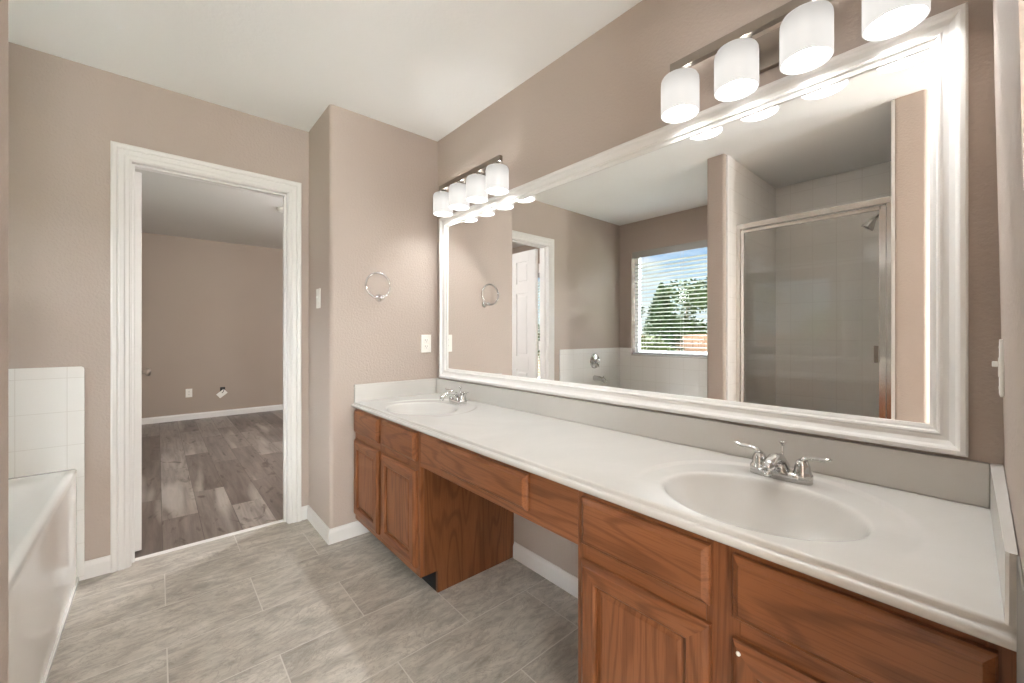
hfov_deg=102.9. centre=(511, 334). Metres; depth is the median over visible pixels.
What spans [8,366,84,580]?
tiled wall
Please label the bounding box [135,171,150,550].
door
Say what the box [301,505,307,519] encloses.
baseboard
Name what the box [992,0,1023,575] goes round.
wall
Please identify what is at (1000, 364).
light switch
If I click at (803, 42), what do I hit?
vanity light
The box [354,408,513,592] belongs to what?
vanity cabinet
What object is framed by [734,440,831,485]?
faucet
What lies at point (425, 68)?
ceiling
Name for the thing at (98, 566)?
baseboard
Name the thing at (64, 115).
wall
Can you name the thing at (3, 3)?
wall partition
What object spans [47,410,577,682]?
floor
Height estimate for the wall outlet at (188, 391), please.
0.116 m
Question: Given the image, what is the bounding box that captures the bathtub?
[8,469,78,682]
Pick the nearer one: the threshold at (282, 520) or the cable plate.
the threshold at (282, 520)
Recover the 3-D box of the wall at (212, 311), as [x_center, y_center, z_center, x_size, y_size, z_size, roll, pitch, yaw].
[-3.858,-0.085,6.196,4.926,2.500,0.100,0,0,-41]
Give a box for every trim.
[110,141,300,572]
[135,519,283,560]
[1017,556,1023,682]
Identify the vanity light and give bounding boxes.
[433,155,508,216]
[661,0,930,123]
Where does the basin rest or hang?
in the bathtub
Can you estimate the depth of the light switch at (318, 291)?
2.42 m
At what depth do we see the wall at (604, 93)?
1.54 m
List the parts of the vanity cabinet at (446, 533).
door panel, drawer, cabinet door, frame, door panel, cabinet door, drawer, panel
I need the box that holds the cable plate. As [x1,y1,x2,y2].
[216,387,227,397]
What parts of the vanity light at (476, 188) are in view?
lamp shade, lamp shade, lamp shade, lamp shade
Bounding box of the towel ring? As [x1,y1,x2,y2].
[365,272,390,301]
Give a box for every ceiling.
[8,0,641,141]
[135,169,282,248]
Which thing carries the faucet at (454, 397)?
on the countertop
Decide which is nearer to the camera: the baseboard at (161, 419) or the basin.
the basin
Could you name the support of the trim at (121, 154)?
attached to the wall at (64, 115)
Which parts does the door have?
knob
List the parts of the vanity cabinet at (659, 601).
door panel, drawer, cabinet door, cabinet door, drawer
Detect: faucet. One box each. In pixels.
[440,386,468,404]
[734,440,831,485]
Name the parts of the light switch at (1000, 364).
plate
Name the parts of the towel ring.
post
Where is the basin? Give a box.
[8,469,76,595]
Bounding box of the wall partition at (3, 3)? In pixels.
[0,0,7,682]
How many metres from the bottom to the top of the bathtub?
0.536 m
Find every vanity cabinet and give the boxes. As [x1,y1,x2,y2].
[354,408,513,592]
[578,490,1016,682]
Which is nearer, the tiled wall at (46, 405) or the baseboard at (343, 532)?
the tiled wall at (46, 405)
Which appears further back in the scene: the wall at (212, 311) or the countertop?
the wall at (212, 311)
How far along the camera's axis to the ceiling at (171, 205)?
4.42 m
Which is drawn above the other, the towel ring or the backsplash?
the towel ring
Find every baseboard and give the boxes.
[84,555,109,579]
[142,404,282,424]
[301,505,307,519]
[307,505,369,544]
[513,542,577,598]
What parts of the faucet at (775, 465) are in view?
lever handle, spout, deck plate, lift rod, lever handle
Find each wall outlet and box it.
[186,389,191,396]
[421,335,430,352]
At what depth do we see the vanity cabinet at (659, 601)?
0.83 m
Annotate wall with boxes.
[8,42,308,560]
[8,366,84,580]
[142,232,282,417]
[309,104,436,528]
[437,0,1003,577]
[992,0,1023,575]
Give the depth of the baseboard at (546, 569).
1.95 m
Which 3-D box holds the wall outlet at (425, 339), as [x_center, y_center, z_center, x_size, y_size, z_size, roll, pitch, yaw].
[-0.562,0.057,2.669,0.072,0.116,0.007,0,0,-41]
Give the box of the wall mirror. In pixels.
[439,2,967,456]
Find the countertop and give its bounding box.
[351,378,1017,651]
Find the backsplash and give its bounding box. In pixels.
[436,378,989,508]
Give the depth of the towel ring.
2.42 m
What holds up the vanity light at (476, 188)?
attached to the wall at (604, 93)
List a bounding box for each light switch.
[316,288,320,307]
[992,339,1003,396]
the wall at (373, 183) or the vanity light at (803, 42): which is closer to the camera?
the vanity light at (803, 42)
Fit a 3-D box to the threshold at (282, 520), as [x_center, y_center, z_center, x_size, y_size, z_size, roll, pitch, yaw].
[-1.692,1.161,2.336,0.703,0.008,0.032,0,0,-41]
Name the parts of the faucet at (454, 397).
spout, deck plate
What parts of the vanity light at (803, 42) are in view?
lamp shade, lamp shade, wall plate, lamp shade, bulb, bulb, lamp shade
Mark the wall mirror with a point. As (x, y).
(791, 254)

